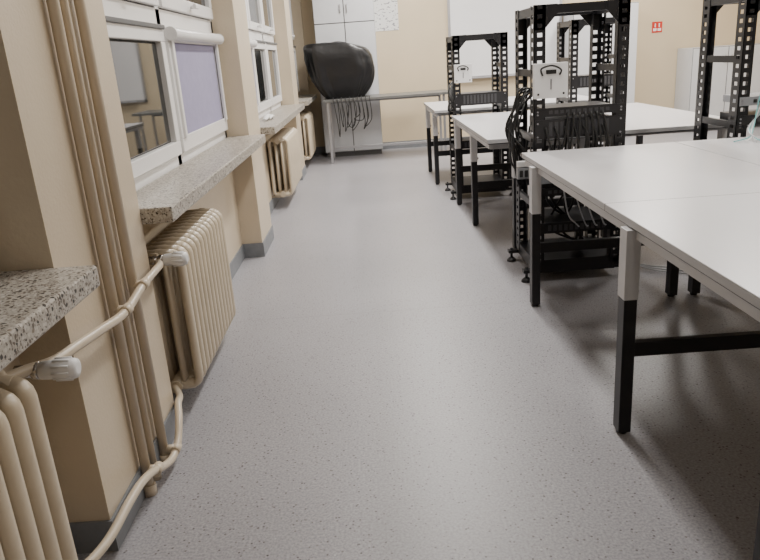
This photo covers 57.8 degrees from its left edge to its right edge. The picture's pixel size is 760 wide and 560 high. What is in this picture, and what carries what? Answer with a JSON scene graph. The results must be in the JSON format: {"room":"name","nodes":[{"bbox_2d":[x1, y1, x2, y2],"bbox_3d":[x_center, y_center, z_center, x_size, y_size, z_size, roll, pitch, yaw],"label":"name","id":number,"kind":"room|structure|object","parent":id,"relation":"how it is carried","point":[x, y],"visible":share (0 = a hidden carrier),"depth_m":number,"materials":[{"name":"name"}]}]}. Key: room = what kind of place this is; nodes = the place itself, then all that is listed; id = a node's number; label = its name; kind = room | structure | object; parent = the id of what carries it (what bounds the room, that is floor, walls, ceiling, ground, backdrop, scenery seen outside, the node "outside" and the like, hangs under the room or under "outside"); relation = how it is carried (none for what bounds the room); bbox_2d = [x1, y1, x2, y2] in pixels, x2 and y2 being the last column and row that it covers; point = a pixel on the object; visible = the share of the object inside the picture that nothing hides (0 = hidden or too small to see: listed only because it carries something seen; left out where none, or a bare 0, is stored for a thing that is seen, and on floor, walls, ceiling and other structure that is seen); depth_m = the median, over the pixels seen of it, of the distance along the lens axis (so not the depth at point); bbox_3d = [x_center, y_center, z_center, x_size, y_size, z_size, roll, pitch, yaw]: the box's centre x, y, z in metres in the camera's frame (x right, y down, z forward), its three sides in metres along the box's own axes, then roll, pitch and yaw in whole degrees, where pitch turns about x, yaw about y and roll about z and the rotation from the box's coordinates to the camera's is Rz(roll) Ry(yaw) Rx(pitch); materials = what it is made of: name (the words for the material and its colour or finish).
{"room":"computer networking lab","nodes":[
{"label":"computer networking lab","id":0,"kind":"room"},
{"bbox_2d":[0,0,310,522],"bbox_3d":[-1.168,-1.345,3.428,0.540,3.150,12.600,-4,18,0],"label":"wall","id":1,"kind":"structure","parent":0,"point":[45,222],"depth_m":1.90,"materials":[{"name":"paint"}]},
{"bbox_2d":[0,370,77,559],"bbox_3d":[-0.796,0.590,1.193,0.210,0.611,0.756,-4,18,0],"label":"radiator","id":2,"kind":"object","parent":1,"relation":"attached to","point":[34,523],"visible":0.99,"depth_m":1.40,"materials":[{"name":"metal"}]},
{"bbox_2d":[0,265,99,370],"bbox_3d":[-0.786,0.449,0.306,0.248,0.055,2.938,-4,18,0],"label":"window sill","id":3,"kind":"structure","parent":1,"relation":"attached to","point":[32,301],"depth_m":1.48,"materials":[{"name":"stone"}]},
{"bbox_2d":[6,0,182,559],"bbox_3d":[-0.840,-0.808,1.710,0.118,3.150,1.108,-4,18,0],"label":"pipes","id":4,"kind":"object","parent":1,"relation":"attached to","point":[59,13],"visible":0.95,"depth_m":1.99,"materials":[{"name":"metal"}]},
{"bbox_2d":[13,356,80,381],"bbox_3d":[-0.748,0.203,1.547,0.142,0.052,0.055,-4,18,0],"label":"valve","id":5,"kind":"object","parent":4,"relation":"attached to","point":[68,368],"visible":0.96,"depth_m":1.53,"materials":[{"name":"silver metal"}]},
{"bbox_2d":[148,251,188,266],"bbox_3d":[-0.762,-0.073,2.472,0.142,0.052,0.055,-4,18,0],"label":"valve","id":6,"kind":"object","parent":4,"relation":"attached to","point":[177,258],"visible":0.94,"depth_m":2.45,"materials":[{"name":"silver metal"}]},
{"bbox_2d":[102,0,227,190],"bbox_3d":[-1.041,-1.379,3.199,0.138,1.760,2.340,-4,18,0],"label":"window","id":7,"kind":"structure","parent":1,"relation":"in","point":[166,60],"depth_m":3.21,"materials":[{"name":"white plastic"}]},
{"bbox_2d":[146,208,235,392],"bbox_3d":[-0.829,0.053,2.984,0.220,0.586,0.816,-4,18,0],"label":"radiator","id":8,"kind":"object","parent":1,"relation":"attached to","point":[195,302],"visible":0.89,"depth_m":2.75,"materials":[{"name":"metal"}]},
{"bbox_2d":[69,150,315,553],"bbox_3d":[-0.862,0.087,3.899,0.148,0.100,12.616,-4,18,0],"label":"baseboard","id":9,"kind":"structure","parent":1,"relation":"attached to","point":[87,535],"depth_m":2.09,"materials":[{"name":"plastic"}]},
{"bbox_2d":[136,134,265,223],"bbox_3d":[-0.859,-0.575,3.464,0.248,0.055,2.338,-4,18,0],"label":"window sill","id":10,"kind":"structure","parent":1,"relation":"attached to","point":[166,198],"depth_m":2.93,"materials":[{"name":"stone"}]},
{"bbox_2d":[245,0,281,117],"bbox_3d":[-1.106,-2.303,6.047,0.138,1.760,2.630,-4,18,0],"label":"window","id":11,"kind":"structure","parent":1,"relation":"in","point":[260,19],"depth_m":6.45,"materials":[{"name":"white plastic"}]},
{"bbox_2d":[259,104,304,134],"bbox_3d":[-0.924,-1.498,6.312,0.248,0.055,2.628,-4,18,0],"label":"window sill","id":12,"kind":"structure","parent":1,"relation":"attached to","point":[283,114],"depth_m":5.88,"materials":[{"name":"stone"}]},
{"bbox_2d":[262,114,273,120],"bbox_3d":[-0.927,-1.349,5.696,0.098,0.041,0.343,-4,18,0],"label":"folded cloth","id":13,"kind":"object","parent":12,"relation":"on","point":[267,116],"visible":1,"depth_m":5.64,"materials":[{"name":"fabric"}]},
{"bbox_2d":[266,127,301,197],"bbox_3d":[-0.919,-1.157,6.680,0.210,0.551,0.996,-4,18,0],"label":"radiator","id":14,"kind":"object","parent":1,"relation":"attached to","point":[283,147],"visible":0.99,"depth_m":6.30,"materials":[{"name":"metal"}]},
{"bbox_2d":[288,0,299,95],"bbox_3d":[-1.167,-3.108,8.534,0.130,1.760,1.600,-4,18,0],"label":"window","id":15,"kind":"structure","parent":1,"relation":"in","point":[290,10],"depth_m":9.21,"materials":[{"name":"white plastic"}]},
{"bbox_2d":[298,94,316,105],"bbox_3d":[-0.981,-2.304,8.799,0.248,0.055,1.598,-4,18,0],"label":"window sill","id":16,"kind":"structure","parent":1,"relation":"attached to","point":[307,99],"depth_m":8.58,"materials":[{"name":"stone"}]},
{"bbox_2d":[300,111,315,159],"bbox_3d":[-0.969,-1.854,8.829,0.210,0.551,0.816,-4,18,0],"label":"radiator","id":17,"kind":"object","parent":1,"relation":"attached to","point":[306,117],"visible":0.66,"depth_m":8.57,"materials":[{"name":"metal"}]},
{"bbox_2d":[77,126,759,559],"bbox_3d":[2.133,-0.029,3.930,6.940,0.100,13.000,-4,18,0],"label":"floor","id":18,"kind":"structure","parent":0,"point":[382,383],"depth_m":2.62,"materials":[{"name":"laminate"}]},
{"bbox_2d":[312,0,382,156],"bbox_3d":[-0.433,-2.935,9.282,0.790,2.450,0.487,-4,18,0],"label":"storage cabinet","id":19,"kind":"object","parent":18,"relation":"on","point":[349,21],"visible":0.61,"depth_m":9.01,"materials":[{"name":"metal"}]},
{"bbox_2d":[323,89,447,163],"bbox_3d":[0.108,-2.008,8.988,1.600,0.800,0.630,-4,18,0],"label":"table","id":20,"kind":"object","parent":18,"relation":"on","point":[430,93],"visible":0.89,"depth_m":8.86,"materials":[{"name":"metal"}]},
{"bbox_2d":[303,41,374,98],"bbox_3d":[-0.508,-2.670,8.735,0.891,0.693,0.538,-4,18,0],"label":"bag","id":21,"kind":"object","parent":20,"relation":"on","point":[337,69],"visible":0.98,"depth_m":8.51,"materials":[{"name":"black plastic"}]},
{"bbox_2d":[333,96,371,136],"bbox_3d":[-0.335,-2.054,8.630,0.478,0.489,0.107,-4,18,0],"label":"power cables","id":22,"kind":"object","parent":20,"relation":"attached to","point":[356,116],"visible":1,"depth_m":8.57,"materials":[{"name":"black plastic"}]},
{"bbox_2d":[424,101,515,184],"bbox_3d":[0.931,-1.472,7.246,0.805,0.750,1.250,-4,18,0],"label":"work table","id":23,"kind":"object","parent":18,"relation":"on","point":[439,108],"visible":0.52,"depth_m":6.90,"materials":[{"name":"laminate"}]},
{"bbox_2d":[445,32,511,199],"bbox_3d":[0.883,-1.481,6.233,0.598,1.400,0.490,-4,18,0],"label":"rack","id":24,"kind":"object","parent":18,"relation":"on","point":[497,97],"visible":0.73,"depth_m":6.08,"materials":[{"name":"metal"}]},
{"bbox_2d":[447,82,457,111],"bbox_3d":[0.643,-1.623,6.024,0.073,0.281,0.220,4,20,24],"label":"cable bundle","id":25,"kind":"object","parent":24,"relation":"attached to","point":[450,89],"visible":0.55,"depth_m":5.97,"materials":[{"name":"black plastic"}]},
{"bbox_2d":[454,64,471,82],"bbox_3d":[0.708,-1.759,5.861,0.150,0.150,0.054,-4,18,0],"label":"outlet box","id":26,"kind":"object","parent":24,"relation":"attached to","point":[462,73],"visible":1,"depth_m":5.85,"materials":[{"name":"plastic"}]},
{"bbox_2d":[452,110,610,248],"bbox_3d":[1.063,-0.808,5.178,0.805,0.750,1.820,-4,18,0],"label":"work table","id":27,"kind":"object","parent":18,"relation":"on","point":[488,129],"visible":0.44,"depth_m":5.14,"materials":[{"name":"laminate"}]},
{"bbox_2d":[508,94,594,149],"bbox_3d":[1.734,-1.529,7.246,0.805,0.750,1.250,-4,18,0],"label":"work table","id":28,"kind":"object","parent":18,"relation":"on","point":[580,98],"visible":0.02,"depth_m":6.86,"materials":[{"name":"laminate"}]},
{"bbox_2d":[507,0,630,282],"bbox_3d":[1.063,-0.773,3.906,0.618,1.470,0.480,-4,18,0],"label":"rack","id":29,"kind":"object","parent":18,"relation":"on","point":[549,116],"visible":0.56,"depth_m":3.81,"materials":[{"name":"metal"}]},
{"bbox_2d":[516,160,528,179],"bbox_3d":[0.798,-0.593,3.692,0.125,0.095,0.044,-4,18,0],"label":"outlet box","id":30,"kind":"object","parent":29,"relation":"attached to","point":[522,171],"visible":0.57,"depth_m":3.68,"materials":[{"name":"plastic"}]},
{"bbox_2d":[533,62,567,98],"bbox_3d":[0.880,-1.028,3.546,0.175,0.175,0.054,-4,18,0],"label":"outlet box","id":31,"kind":"object","parent":29,"relation":"attached to","point":[550,80],"visible":1,"depth_m":3.54,"materials":[{"name":"plastic"}]},
{"bbox_2d":[505,87,608,239],"bbox_3d":[0.966,-0.605,3.847,0.533,0.934,0.343,-4,18,0],"label":"cable bundle","id":32,"kind":"object","parent":29,"relation":"in","point":[512,125],"visible":0.66,"depth_m":3.75,"materials":[{"name":"black plastic"}]},
{"bbox_2d":[555,17,625,149],"bbox_3d":[1.893,-1.581,6.223,0.608,1.460,0.490,-4,18,0],"label":"rack","id":33,"kind":"object","parent":18,"relation":"on","point":[576,81],"visible":0.26,"depth_m":5.95,"materials":[{"name":"metal"}]},
{"bbox_2d":[563,2,638,102],"bbox_3d":[2.983,-2.825,9.385,0.850,1.720,0.507,-4,18,0],"label":"storage cabinet","id":34,"kind":"object","parent":18,"relation":"on","point":[584,34],"visible":0.29,"depth_m":9.09,"materials":[{"name":"wood"}]},
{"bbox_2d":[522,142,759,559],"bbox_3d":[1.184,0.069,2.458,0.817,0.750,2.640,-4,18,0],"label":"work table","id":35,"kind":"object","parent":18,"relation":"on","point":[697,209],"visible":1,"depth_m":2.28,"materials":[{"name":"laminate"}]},
{"bbox_2d":[548,103,747,237],"bbox_3d":[1.866,-0.865,5.178,0.805,0.750,1.820,-4,18,0],"label":"work table","id":36,"kind":"object","parent":18,"relation":"on","point":[642,119],"visible":0.18,"depth_m":4.54,"materials":[{"name":"laminate"}]},
{"bbox_2d":[640,263,686,273],"bbox_3d":[1.625,-0.090,3.970,0.528,0.049,0.185,3,19,21],"label":"floor cables","id":37,"kind":"object","parent":18,"relation":"on","point":[646,266],"visible":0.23,"depth_m":3.96,"materials":[{"name":"grey plastic"}]},
{"bbox_2d":[674,43,759,130],"bbox_3d":[4.650,-2.648,9.481,0.950,1.100,0.507,-4,18,0],"label":"base cabinet","id":38,"kind":"object","parent":18,"relation":"on","point":[687,58],"visible":0.48,"depth_m":9.26,"materials":[{"name":"metal"}]},
{"bbox_2d":[676,136,759,294],"bbox_3d":[1.998,0.012,2.458,0.805,0.750,2.640,-4,18,0],"label":"work table","id":39,"kind":"object","parent":18,"relation":"on","point":[749,151],"visible":0.32,"depth_m":3.36,"materials":[{"name":"laminate"}]},
{"bbox_2d":[733,95,759,142],"bbox_3d":[1.947,-1.048,3.384,0.254,0.686,0.390,9,22,35],"label":"cables","id":40,"kind":"object","parent":39,"relation":"on","point":[750,129],"visible":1,"depth_m":3.56,"materials":[{"name":"plastic"}]},
{"bbox_2d":[693,0,759,140],"bbox_3d":[2.170,-0.855,3.916,0.678,1.470,0.500,-4,18,0],"label":"rack","id":41,"kind":"object","parent":18,"relation":"on","point":[730,119],"visible":0.48,"depth_m":3.70,"materials":[{"name":"metal"}]},
{"bbox_2d":[301,0,750,146],"bbox_3d":[1.884,-3.544,9.514,6.940,3.150,0.200,-4,18,0],"label":"wall","id":42,"kind":"structure","parent":0,"point":[412,57],"depth_m":9.55,"materials":[{"name":"paint"}]},
{"bbox_2d":[373,0,398,31],"bbox_3d":[0.076,-3.670,9.323,0.330,0.550,0.005,-4,18,0],"label":"poster","id":43,"kind":"object","parent":42,"relation":"attached to","point":[385,11],"visible":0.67,"depth_m":9.35,"materials":[{"name":"white paper"}]},
{"bbox_2d":[316,136,469,153],"bbox_3d":[2.154,-2.076,9.886,6.190,0.100,0.010,-4,18,0],"label":"baseboard","id":44,"kind":"structure","parent":42,"relation":"attached to","point":[319,150],"depth_m":9.88,"materials":[{"name":"plastic"}]},
{"bbox_2d":[447,0,561,78],"bbox_3d":[1.713,-3.422,9.396,1.560,1.235,0.088,-4,18,0],"label":"whiteboard","id":45,"kind":"object","parent":42,"relation":"attached to","point":[465,17],"visible":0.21,"depth_m":9.41,"materials":[{"name":"ceramic"}]},
{"bbox_2d":[652,21,661,32],"bbox_3d":[3.814,-3.481,9.469,0.140,0.140,0.008,-4,18,0],"label":"fire sign","id":46,"kind":"object","parent":42,"relation":"attached to","point":[656,26],"visible":1,"depth_m":9.47,"materials":[{"name":"plastic"}]},
{"bbox_2d":[755,11,759,108],"bbox_3d":[5.386,-1.809,3.428,0.200,3.150,12.600,-4,18,0],"label":"wall","id":47,"kind":"structure","parent":0,"point":[757,38],"depth_m":9.41,"materials":[{"name":"paint"}]}
]}

